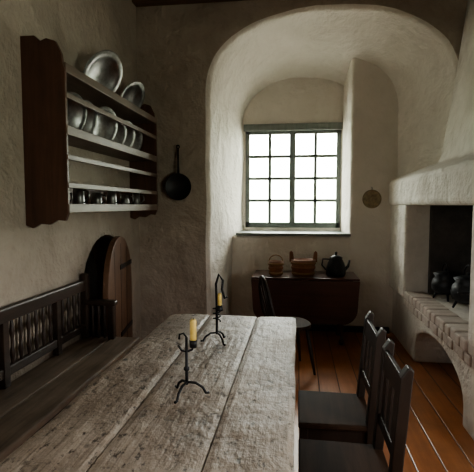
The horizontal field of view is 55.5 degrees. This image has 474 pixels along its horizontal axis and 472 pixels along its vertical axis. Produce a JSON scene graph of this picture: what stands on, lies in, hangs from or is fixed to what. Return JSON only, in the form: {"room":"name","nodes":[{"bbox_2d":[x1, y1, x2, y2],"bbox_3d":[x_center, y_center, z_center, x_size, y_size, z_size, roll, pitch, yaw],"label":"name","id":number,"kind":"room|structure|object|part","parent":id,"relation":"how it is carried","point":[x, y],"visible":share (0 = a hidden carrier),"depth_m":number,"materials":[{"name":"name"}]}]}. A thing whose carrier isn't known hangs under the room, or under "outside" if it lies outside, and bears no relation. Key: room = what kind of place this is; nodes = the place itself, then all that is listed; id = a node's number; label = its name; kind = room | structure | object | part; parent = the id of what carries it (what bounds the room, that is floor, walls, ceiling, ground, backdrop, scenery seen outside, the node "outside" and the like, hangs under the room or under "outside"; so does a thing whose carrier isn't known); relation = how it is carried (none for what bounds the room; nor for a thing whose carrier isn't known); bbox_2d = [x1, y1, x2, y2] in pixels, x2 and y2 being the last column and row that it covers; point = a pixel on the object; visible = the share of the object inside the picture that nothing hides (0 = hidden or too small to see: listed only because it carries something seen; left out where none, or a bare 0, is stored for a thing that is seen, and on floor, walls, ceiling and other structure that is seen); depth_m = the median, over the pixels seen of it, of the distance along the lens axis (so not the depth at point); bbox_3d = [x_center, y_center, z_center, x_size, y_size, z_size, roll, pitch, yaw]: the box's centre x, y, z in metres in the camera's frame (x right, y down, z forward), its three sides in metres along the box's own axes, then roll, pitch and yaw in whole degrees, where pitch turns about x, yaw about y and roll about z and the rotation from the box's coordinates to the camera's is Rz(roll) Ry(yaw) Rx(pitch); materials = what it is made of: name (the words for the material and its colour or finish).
{"room":"historic interior","nodes":[
{"label":"historic interior","id":0,"kind":"room"},
{"bbox_2d":[0,0,140,381],"bbox_3d":[-1.566,-0.503,2.678,0.320,3.740,5.150,1,4,8],"label":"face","id":1,"kind":"object","parent":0,"point":[43,258],"visible":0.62,"depth_m":3.29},
{"bbox_2d":[20,35,157,227],"bbox_3d":[-1.102,-0.721,3.799,0.299,1.219,1.880,1,4,8],"label":"shelf","id":2,"kind":"object","parent":1,"relation":"attached to","point":[46,79],"visible":0.98,"depth_m":2.90,"materials":[{"name":"brown wood"}]},
{"bbox_3d":[-1.227,-0.658,2.884,0.295,1.219,0.028,1,4,8],"label":"panel","id":3,"kind":"part","parent":2,"relation":"part of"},
{"bbox_2d":[83,50,122,91],"label":"plates","id":4,"kind":"object","parent":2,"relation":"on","point":[103,68],"depth_m":3.68,"materials":[{"name":"silver metal"}]},
{"bbox_3d":[-1.094,-1.299,3.668,0.208,0.377,0.430,2,4,23],"label":"plate","id":5,"kind":"part","parent":4,"relation":"part of","materials":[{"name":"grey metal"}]},
{"bbox_2d":[67,99,142,149],"label":"plates","id":6,"kind":"object","parent":2,"relation":"on","point":[80,117],"depth_m":3.73,"materials":[{"name":"silver metal"}]},
{"bbox_3d":[-1.188,-0.848,3.167,0.112,0.313,0.330,2,4,29],"label":"plate","id":7,"kind":"part","parent":6,"relation":"part of","materials":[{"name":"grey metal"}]},
{"bbox_3d":[-1.161,-0.857,3.366,0.109,0.304,0.320,2,4,23],"label":"plate","id":8,"kind":"part","parent":6,"relation":"part of","materials":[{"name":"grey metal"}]},
{"bbox_3d":[-1.112,-0.895,3.720,0.119,0.332,0.350,2,4,26],"label":"plate","id":9,"kind":"part","parent":6,"relation":"part of","materials":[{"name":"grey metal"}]},
{"bbox_3d":[-1.081,-0.890,3.981,0.102,0.285,0.300,2,4,23],"label":"plate","id":10,"kind":"part","parent":6,"relation":"part of","materials":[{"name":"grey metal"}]},
{"bbox_3d":[-1.053,-0.912,4.177,0.109,0.304,0.320,2,4,26],"label":"plate","id":11,"kind":"part","parent":6,"relation":"part of","materials":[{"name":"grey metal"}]},
{"bbox_3d":[-1.022,-0.920,4.416,0.102,0.285,0.300,2,4,23],"label":"plate","id":12,"kind":"part","parent":6,"relation":"part of","materials":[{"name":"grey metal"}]},
{"bbox_2d":[70,188,143,203],"bbox_3d":[-1.088,-0.321,3.789,0.136,0.160,1.549,1,4,8],"label":"pewter tankards","id":13,"kind":"object","parent":2,"relation":"on","point":[78,197],"visible":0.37,"depth_m":3.61,"materials":[{"name":"silver metal"}]},
{"bbox_3d":[-1.112,-0.729,3.800,0.270,0.022,1.824,1,4,8],"label":"shelf","id":14,"kind":"part","parent":2,"relation":"part of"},
{"bbox_3d":[-1.112,-1.118,3.773,0.270,0.022,1.824,1,4,8],"label":"shelf","id":15,"kind":"part","parent":2,"relation":"part of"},
{"bbox_3d":[-0.965,-0.958,3.765,0.022,0.036,1.864,1,4,8],"label":"rail","id":16,"kind":"part","parent":2,"relation":"part of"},
{"bbox_3d":[-0.965,-0.569,3.791,0.022,0.036,1.864,1,4,8],"label":"rail","id":17,"kind":"part","parent":2,"relation":"part of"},
{"bbox_3d":[-0.965,-0.390,3.804,0.022,0.036,1.864,1,4,8],"label":"rail","id":18,"kind":"part","parent":2,"relation":"part of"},
{"bbox_2d":[121,81,144,107],"label":"plates","id":19,"kind":"object","parent":2,"relation":"on","point":[134,92],"depth_m":4.35,"materials":[{"name":"silver metal"}]},
{"bbox_3d":[-1.009,-1.316,4.336,0.191,0.316,0.351,1,4,8],"label":"plate","id":20,"kind":"part","parent":19,"relation":"part of","materials":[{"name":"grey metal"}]},
{"bbox_3d":[-0.982,-0.783,4.715,0.295,1.219,0.028,1,4,8],"label":"panel","id":21,"kind":"part","parent":2,"relation":"part of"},
{"bbox_2d":[102,236,132,336],"bbox_3d":[-1.102,0.623,4.199,0.050,1.245,0.930,0,4,-1],"label":"leaf","id":22,"kind":"object","parent":1,"relation":"attached to","point":[114,279],"visible":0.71,"depth_m":4.09,"materials":[{"name":"brown wood"}]},
{"bbox_2d":[120,243,121,308],"bbox_3d":[-1.076,0.651,4.196,0.002,1.170,0.008,0,4,-1],"label":"seam","id":23,"kind":"object","parent":22,"relation":"attached to","point":[120,243],"visible":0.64,"depth_m":4.19,"materials":[{"name":"brown wood"}]},
{"bbox_2d":[120,259,131,269],"bbox_3d":[-1.078,0.273,4.376,0.008,0.044,0.470,0,4,-1],"label":"strap","id":24,"kind":"object","parent":22,"relation":"attached to","point":[128,262],"visible":1,"depth_m":4.33,"materials":[{"name":"metal"}]},
{"bbox_2d":[121,320,132,336],"bbox_3d":[-1.078,0.901,4.419,0.008,0.044,0.470,0,4,-1],"label":"strap","id":25,"kind":"object","parent":22,"relation":"attached to","point":[127,327],"visible":1,"depth_m":4.38,"materials":[{"name":"metal"}]},
{"bbox_2d":[84,250,97,335],"bbox_3d":[-1.577,0.460,4.287,0.090,1.600,1.600,1,4,8],"label":"wall","id":26,"kind":"structure","parent":0,"point":[90,267],"depth_m":4.63,"materials":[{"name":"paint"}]},
{"bbox_2d":[242,112,245,230],"bbox_3d":[-0.069,-0.627,6.261,0.400,3.500,0.250,1,4,8],"label":"pier","id":27,"kind":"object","parent":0,"point":[244,133],"visible":0.02,"depth_m":6.10,"materials":[{"name":"paint"}]},
{"bbox_2d":[231,235,348,325],"bbox_3d":[0.582,0.566,5.886,1.710,1.170,0.480,1,4,8],"label":"wall","id":28,"kind":"structure","parent":0,"point":[250,254],"depth_m":5.65,"materials":[{"name":"paint"}]},
{"bbox_2d":[245,227,339,230],"bbox_3d":[0.756,0.503,6.228,1.265,1.250,0.250,1,4,8],"label":"wall","id":29,"kind":"structure","parent":0,"point":[246,228],"depth_m":6.07,"materials":[{"name":"paint"}]},
{"bbox_2d":[245,222,339,227],"bbox_3d":[0.746,-0.150,6.104,1.265,0.070,0.060,1,4,8],"label":"rail","id":30,"kind":"object","parent":29,"relation":"on","point":[251,224],"visible":0.92,"depth_m":6.06,"materials":[{"name":"paint"}]},
{"bbox_2d":[268,134,271,221],"bbox_3d":[0.445,-0.777,6.101,0.042,1.180,0.040,1,4,8],"label":"muntin","id":31,"kind":"object","parent":30,"relation":"attached to","point":[269,135],"visible":1,"depth_m":6.08,"materials":[{"name":"paint"}]},
{"bbox_2d":[313,133,316,221],"bbox_3d":[1.047,-0.771,6.021,0.042,1.180,0.040,1,4,8],"label":"muntin","id":32,"kind":"object","parent":30,"relation":"attached to","point":[315,134],"visible":1,"depth_m":6.00,"materials":[{"name":"paint"}]},
{"bbox_3d":[0.746,-0.774,6.061,1.225,1.280,0.004,1,4,8],"label":"pane","id":33,"kind":"object","parent":30,"relation":"attached to","visible":0},
{"bbox_2d":[250,199,288,201],"bbox_3d":[0.445,-0.482,6.122,0.548,0.040,0.040,1,4,8],"label":"muntin","id":34,"kind":"object","parent":33,"relation":"attached to","point":[251,200],"visible":0.99,"depth_m":6.10,"materials":[{"name":"paint"}]},
{"bbox_2d":[250,177,288,179],"bbox_3d":[0.445,-0.777,6.101,0.548,0.040,0.040,1,4,8],"label":"muntin","id":35,"kind":"object","parent":33,"relation":"attached to","point":[251,178],"visible":0.99,"depth_m":6.08,"materials":[{"name":"paint"}]},
{"bbox_2d":[250,155,289,158],"bbox_3d":[0.445,-1.071,6.081,0.548,0.040,0.040,1,4,8],"label":"muntin","id":36,"kind":"object","parent":33,"relation":"attached to","point":[251,156],"visible":0.96,"depth_m":6.07,"materials":[{"name":"paint"}]},
{"bbox_2d":[295,199,335,201],"bbox_3d":[1.047,-0.477,6.041,0.548,0.040,0.040,1,4,8],"label":"muntin","id":37,"kind":"object","parent":33,"relation":"attached to","point":[296,200],"visible":0.99,"depth_m":6.02,"materials":[{"name":"paint"}]},
{"bbox_2d":[295,177,335,179],"bbox_3d":[1.047,-0.771,6.021,0.548,0.040,0.040,1,4,8],"label":"muntin","id":38,"kind":"object","parent":33,"relation":"attached to","point":[296,178],"visible":1,"depth_m":6.00,"materials":[{"name":"paint"}]},
{"bbox_2d":[296,154,336,157],"bbox_3d":[1.047,-1.066,6.001,0.548,0.040,0.040,1,4,8],"label":"muntin","id":39,"kind":"object","parent":33,"relation":"attached to","point":[312,155],"visible":1,"depth_m":5.99,"materials":[{"name":"paint"}]},
{"bbox_2d":[245,78,341,123],"bbox_3d":[0.756,-1.902,6.064,1.265,0.930,0.250,1,4,8],"label":"wall","id":40,"kind":"structure","parent":0,"point":[291,100],"depth_m":5.94,"materials":[{"name":"paint"}]},
{"bbox_2d":[246,130,338,134],"bbox_3d":[0.746,-1.398,6.019,1.265,0.070,0.060,1,4,8],"label":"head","id":41,"kind":"object","parent":40,"relation":"attached to","point":[303,131],"visible":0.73,"depth_m":5.99},
{"bbox_2d":[244,122,342,227],"bbox_3d":[0.748,-0.802,6.036,1.315,1.380,0.105,1,4,8],"label":"window","id":42,"kind":"structure","parent":40,"relation":"in","point":[330,125],"depth_m":5.99,"materials":[{"name":"paint"}]},
{"bbox_3d":[0.745,-0.774,6.055,0.080,1.320,0.072,1,4,8],"label":"mullion","id":43,"kind":"part","parent":42,"relation":"part of","materials":[{"name":"wood"}]},
{"bbox_2d":[136,0,467,339],"bbox_3d":[0.849,-0.698,5.380,3.790,3.760,1.308,1,4,8],"label":"wall","id":44,"kind":"structure","parent":0,"point":[200,66],"depth_m":4.94,"materials":[{"name":"paint"}]},
{"bbox_2d":[165,145,190,199],"bbox_3d":[-0.631,-0.692,4.916,0.292,0.604,0.111,1,4,8],"label":"frying pan","id":45,"kind":"object","parent":44,"relation":"hanging from","point":[178,185],"visible":1,"depth_m":4.91,"materials":[{"name":"metal"}]},
{"bbox_2d":[165,173,190,199],"bbox_3d":[-0.635,-0.534,4.897,0.292,0.292,0.052,1,4,8],"label":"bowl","id":46,"kind":"object","parent":45,"relation":"on","point":[178,186],"depth_m":4.91,"materials":[{"name":"metal"}]},
{"bbox_3d":[-0.639,-0.809,4.885,0.025,0.292,0.050,-1,4,-19],"label":"handle","id":47,"kind":"part","parent":45,"relation":"part of","materials":[{"name":"metal"}]},
{"bbox_2d":[132,0,245,6],"bbox_3d":[0.756,-2.481,4.561,3.750,0.050,0.135,1,4,8],"label":"trim","id":48,"kind":"structure","parent":44,"relation":"attached to","point":[138,3],"depth_m":4.76,"materials":[{"name":"brown wood"}]},
{"bbox_2d":[236,231,350,236],"bbox_3d":[0.719,-0.033,5.812,1.410,0.035,0.510,1,4,8],"label":"sill","id":49,"kind":"structure","parent":44,"relation":"attached to","point":[240,233],"depth_m":5.61,"materials":[{"name":"paint"}]},
{"bbox_2d":[305,324,388,333],"bbox_3d":[1.342,1.141,5.536,1.020,0.070,0.050,1,4,8],"label":"baseboard","id":50,"kind":"structure","parent":44,"relation":"attached to","point":[314,327],"depth_m":5.53,"materials":[{"name":"brown wood"}]},
{"bbox_2d":[340,85,342,230],"bbox_3d":[1.797,-0.610,6.013,0.835,3.500,0.250,1,4,8],"label":"pier","id":51,"kind":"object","parent":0,"point":[342,85],"visible":0.02,"depth_m":5.92,"materials":[{"name":"paint"}]},
{"bbox_2d":[341,58,397,331],"bbox_3d":[1.730,-0.560,5.646,0.771,3.450,0.500,1,4,8],"label":"wall","id":52,"kind":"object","parent":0,"point":[370,100],"visible":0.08,"depth_m":5.42,"materials":[{"name":"paint"}]},
{"bbox_2d":[362,190,381,207],"bbox_3d":[1.618,-0.459,5.400,0.224,0.256,0.031,1,4,8],"label":"dish","id":53,"kind":"object","parent":52,"relation":"attached to","point":[371,198],"visible":1,"depth_m":5.39,"materials":[{"name":"metal"}]},
{"bbox_2d":[294,330,473,471],"bbox_3d":[0.266,1.458,2.288,4.650,0.120,8.400,1,4,8],"label":"floor","id":54,"kind":"structure","parent":0,"point":[437,440],"depth_m":3.73,"materials":[{"name":"brown wood"}]},
{"bbox_2d":[0,273,139,461],"bbox_3d":[-1.218,0.896,2.297,0.465,1.000,2.900,1,4,8],"label":"bench","id":55,"kind":"object","parent":54,"relation":"on","point":[28,402],"visible":0.95,"depth_m":2.90,"materials":[{"name":"brown wood"}]},
{"bbox_3d":[-1.431,0.493,2.247,0.050,0.090,2.800,1,4,8],"label":"rail","id":56,"kind":"part","parent":55,"relation":"part of","materials":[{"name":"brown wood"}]},
{"bbox_3d":[-1.433,0.838,2.271,0.035,0.060,2.800,1,4,8],"label":"rail","id":57,"kind":"part","parent":55,"relation":"part of","materials":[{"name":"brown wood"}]},
{"bbox_3d":[-1.236,0.801,3.688,0.060,1.000,0.060,1,4,8],"label":"post","id":58,"kind":"part","parent":55,"relation":"part of","materials":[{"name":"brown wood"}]},
{"bbox_3d":[-1.110,0.540,3.654,0.275,0.045,0.070,1,4,8],"label":"arm","id":59,"kind":"part","parent":55,"relation":"part of","materials":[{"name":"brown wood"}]},
{"bbox_3d":[-1.018,0.703,3.653,0.050,0.300,0.050,1,4,8],"label":"arm post","id":60,"kind":"part","parent":55,"relation":"part of","materials":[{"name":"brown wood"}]},
{"bbox_2d":[0,314,295,471],"bbox_3d":[-0.202,1.030,1.919,0.891,0.785,2.604,1,4,8],"label":"trestle table","id":61,"kind":"object","parent":54,"relation":"on","point":[127,418],"visible":0.94,"depth_m":1.69,"materials":[{"name":"brown wood"}]},
{"bbox_2d":[174,318,209,403],"bbox_3d":[-0.194,0.487,1.808,0.158,0.318,0.160,1,4,8],"label":"candle holder","id":62,"kind":"object","parent":61,"relation":"on","point":[193,340],"visible":1,"depth_m":1.81,"materials":[{"name":"metal"}]},
{"bbox_3d":[-0.208,0.454,1.818,0.069,0.035,0.009,1,4,8],"label":"arm","id":63,"kind":"part","parent":62,"relation":"part of","materials":[{"name":"metal"}]},
{"bbox_3d":[-0.204,0.505,1.821,0.013,0.195,0.013,-1,4,-15],"label":"stem","id":64,"kind":"part","parent":62,"relation":"part of","materials":[{"name":"metal"}]},
{"bbox_2d":[189,340,196,347],"bbox_3d":[-0.176,0.433,1.813,0.032,0.030,0.032,1,4,8],"label":"socket","id":65,"kind":"object","parent":62,"relation":"attached to","point":[193,343],"depth_m":1.80,"materials":[{"name":"metal"}]},
{"bbox_2d":[190,319,196,340],"bbox_3d":[-0.176,0.388,1.810,0.027,0.108,0.027,1,4,8],"label":"candle","id":66,"kind":"object","parent":62,"relation":"on","point":[193,321],"depth_m":1.80,"materials":[{"name":"yellow wax"}]},
{"bbox_2d":[200,273,227,345],"bbox_3d":[-0.127,0.402,2.538,0.156,0.389,0.163,1,4,8],"label":"candle holder","id":67,"kind":"object","parent":61,"relation":"on","point":[218,296],"visible":1,"depth_m":2.52,"materials":[{"name":"metal"}]},
{"bbox_2d":[216,305,222,310],"bbox_3d":[-0.097,0.400,2.507,0.040,0.030,0.040,1,4,8],"label":"socket","id":68,"kind":"object","parent":67,"relation":"attached to","point":[218,307],"depth_m":2.50,"materials":[{"name":"metal"}]},
{"bbox_2d":[218,293,221,305],"bbox_3d":[-0.097,0.361,2.505,0.023,0.088,0.023,1,4,8],"label":"candle","id":69,"kind":"object","parent":67,"relation":"on","point":[219,294],"depth_m":2.49,"materials":[{"name":"yellow wax"}]},
{"bbox_3d":[-0.087,0.381,2.525,0.075,0.346,0.014,1,4,8],"label":"stem","id":70,"kind":"part","parent":67,"relation":"part of","materials":[{"name":"metal"}]},
{"bbox_2d":[258,275,315,374],"bbox_3d":[0.450,0.813,4.230,0.476,0.907,0.420,-1,4,-12],"label":"chair","id":71,"kind":"object","parent":54,"relation":"on","point":[302,324],"visible":0.59,"depth_m":4.16,"materials":[{"name":"brown wood"}]},
{"bbox_3d":[0.607,1.037,4.443,0.038,0.430,0.108,3,5,39],"label":"leg","id":72,"kind":"part","parent":71,"relation":"part of","materials":[{"name":"brown wood"}]},
{"bbox_3d":[0.486,0.826,4.238,0.399,0.035,0.419,-1,4,-16],"label":"seat","id":73,"kind":"part","parent":71,"relation":"part of","materials":[{"name":"grey wood"}]},
{"bbox_3d":[0.676,1.058,4.133,0.109,0.430,0.036,2,5,32],"label":"leg","id":74,"kind":"part","parent":71,"relation":"part of","materials":[{"name":"brown wood"}]},
{"bbox_2d":[251,270,359,344],"bbox_3d":[0.780,0.819,5.230,1.180,0.755,0.584,1,4,8],"label":"table","id":75,"kind":"object","parent":54,"relation":"on","point":[320,298],"visible":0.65,"depth_m":4.93,"materials":[{"name":"brown wood"}]},
{"bbox_2d":[268,254,283,275],"bbox_3d":[0.447,0.327,5.160,0.183,0.235,0.183,1,4,8],"label":"pail","id":76,"kind":"object","parent":75,"relation":"on","point":[275,267],"visible":1,"depth_m":5.10,"materials":[{"name":"brown wood"}]},
{"bbox_2d":[289,251,316,276],"bbox_3d":[0.757,0.307,5.138,0.290,0.279,0.290,3,5,35],"label":"tub","id":77,"kind":"object","parent":75,"relation":"on","point":[302,267],"visible":1,"depth_m":5.04,"materials":[{"name":"brown wood"}]},
{"bbox_2d":[321,252,349,276],"bbox_3d":[1.117,0.312,5.090,0.226,0.275,0.245,-3,5,-40],"label":"kettle","id":78,"kind":"object","parent":75,"relation":"on","point":[335,267],"visible":1,"depth_m":5.02,"materials":[{"name":"metal"}]},
{"bbox_3d":[1.005,0.320,5.105,0.100,0.139,0.020,1,4,8],"label":"handle","id":79,"kind":"part","parent":78,"relation":"part of","materials":[{"name":"metal"}]},
{"bbox_3d":[1.211,0.877,5.368,0.060,0.620,0.059,1,4,8],"label":"leg","id":80,"kind":"part","parent":75,"relation":"part of","materials":[{"name":"brown wood"}]},
{"bbox_3d":[1.161,0.902,4.993,0.060,0.620,0.059,1,4,8],"label":"leg","id":81,"kind":"part","parent":75,"relation":"part of","materials":[{"name":"brown wood"}]},
{"bbox_2d":[298,311,386,443],"bbox_3d":[0.548,0.912,2.456,0.424,0.945,0.420,1,4,8],"label":"dining chair","id":82,"kind":"object","parent":54,"relation":"on","point":[325,416],"visible":0.84,"depth_m":2.34,"materials":[{"name":"brown wood"}]},
{"bbox_3d":[0.345,1.185,2.322,0.038,0.420,0.036,1,4,8],"label":"leg","id":83,"kind":"part","parent":82,"relation":"part of","materials":[{"name":"brown wood"}]},
{"bbox_3d":[0.526,0.950,2.462,0.380,0.030,0.420,1,4,8],"label":"seat","id":84,"kind":"part","parent":82,"relation":"part of","materials":[{"name":"brown wood"}]},
{"bbox_3d":[0.507,1.017,2.289,0.310,0.080,0.022,1,4,8],"label":"rail","id":85,"kind":"part","parent":82,"relation":"part of","materials":[{"name":"brown wood"}]},
{"bbox_3d":[0.739,0.902,2.610,0.086,0.945,0.048,1,4,8],"label":"post","id":86,"kind":"part","parent":82,"relation":"part of","materials":[{"name":"brown wood"}]},
{"bbox_3d":[0.703,0.792,2.427,0.023,0.050,0.340,1,4,8],"label":"rail","id":87,"kind":"part","parent":82,"relation":"part of","materials":[{"name":"brown wood"}]},
{"bbox_3d":[0.722,0.527,2.407,0.026,0.090,0.340,1,4,8],"label":"rail","id":88,"kind":"part","parent":82,"relation":"part of","materials":[{"name":"brown wood"}]},
{"bbox_3d":[0.692,0.926,2.258,0.086,0.945,0.048,1,4,8],"label":"post","id":89,"kind":"part","parent":82,"relation":"part of","materials":[{"name":"brown wood"}]},
{"bbox_2d":[298,338,413,471],"bbox_3d":[0.472,0.947,1.908,0.420,0.950,0.400,1,4,8],"label":"dining chair","id":90,"kind":"object","parent":54,"relation":"on","point":[394,393],"visible":1,"depth_m":1.91,"materials":[{"name":"brown wood"}]},
{"bbox_3d":[0.453,0.987,1.913,0.380,0.030,0.400,1,4,8],"label":"seat","id":91,"kind":"part","parent":90,"relation":"part of","materials":[{"name":"brown wood"}]},
{"bbox_3d":[0.662,0.938,2.051,0.082,0.950,0.048,1,4,8],"label":"post","id":92,"kind":"part","parent":90,"relation":"part of","materials":[{"name":"brown wood"}]},
{"bbox_3d":[0.628,0.829,1.879,0.023,0.050,0.320,1,4,8],"label":"rail","id":93,"kind":"part","parent":90,"relation":"part of","materials":[{"name":"brown wood"}]},
{"bbox_3d":[0.644,0.560,1.858,0.025,0.090,0.320,1,4,8],"label":"rail","id":94,"kind":"part","parent":90,"relation":"part of","materials":[{"name":"brown wood"}]},
{"bbox_3d":[0.617,0.960,1.719,0.082,0.950,0.048,1,4,8],"label":"post","id":95,"kind":"part","parent":90,"relation":"part of","materials":[{"name":"brown wood"}]},
{"bbox_2d":[389,0,473,439],"bbox_3d":[2.074,-0.586,3.889,0.915,3.740,2.920,1,4,8],"label":"fireplace","id":96,"kind":"object","parent":54,"relation":"on","point":[432,206],"visible":0.97,"depth_m":4.35,"materials":[{"name":"paint"}]},
{"bbox_2d":[404,0,473,204],"bbox_3d":[2.027,-1.335,3.481,0.915,2.190,2.100,1,4,8],"label":"hood","id":97,"kind":"object","parent":96,"relation":"attached to","point":[450,181],"depth_m":4.00,"materials":[{"name":"paint"}]},
{"bbox_2d":[431,263,457,301],"bbox_3d":[2.005,0.435,4.332,0.250,0.359,0.250,1,4,8],"label":"cauldron","id":98,"kind":"object","parent":96,"relation":"on","point":[442,282],"visible":0.88,"depth_m":4.25,"materials":[{"name":"metal"}]},
{"bbox_3d":[2.005,0.352,4.327,0.215,0.031,0.215,1,4,8],"label":"lid","id":99,"kind":"part","parent":98,"relation":"part of","materials":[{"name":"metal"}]},
{"bbox_3d":[2.005,0.318,4.324,0.012,0.125,0.224,1,4,8],"label":"bail handle","id":100,"kind":"part","parent":98,"relation":"part of","materials":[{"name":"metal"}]},
{"bbox_2d":[450,265,470,307],"bbox_3d":[2.009,0.446,3.908,0.280,0.396,0.280,1,4,8],"label":"cauldron","id":101,"kind":"object","parent":96,"relation":"on","point":[462,282],"visible":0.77,"depth_m":3.85,"materials":[{"name":"metal"}]},
{"bbox_3d":[2.009,0.356,3.901,0.241,0.035,0.241,1,4,8],"label":"lid","id":102,"kind":"part","parent":101,"relation":"part of","materials":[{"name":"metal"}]},
{"bbox_2d":[457,291,469,294],"bbox_3d":[1.993,0.551,3.533,0.532,0.239,0.282,1,4,8],"label":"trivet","id":103,"kind":"object","parent":96,"relation":"on","point":[458,292],"visible":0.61,"depth_m":3.51,"materials":[{"name":"black metal"}]}
]}

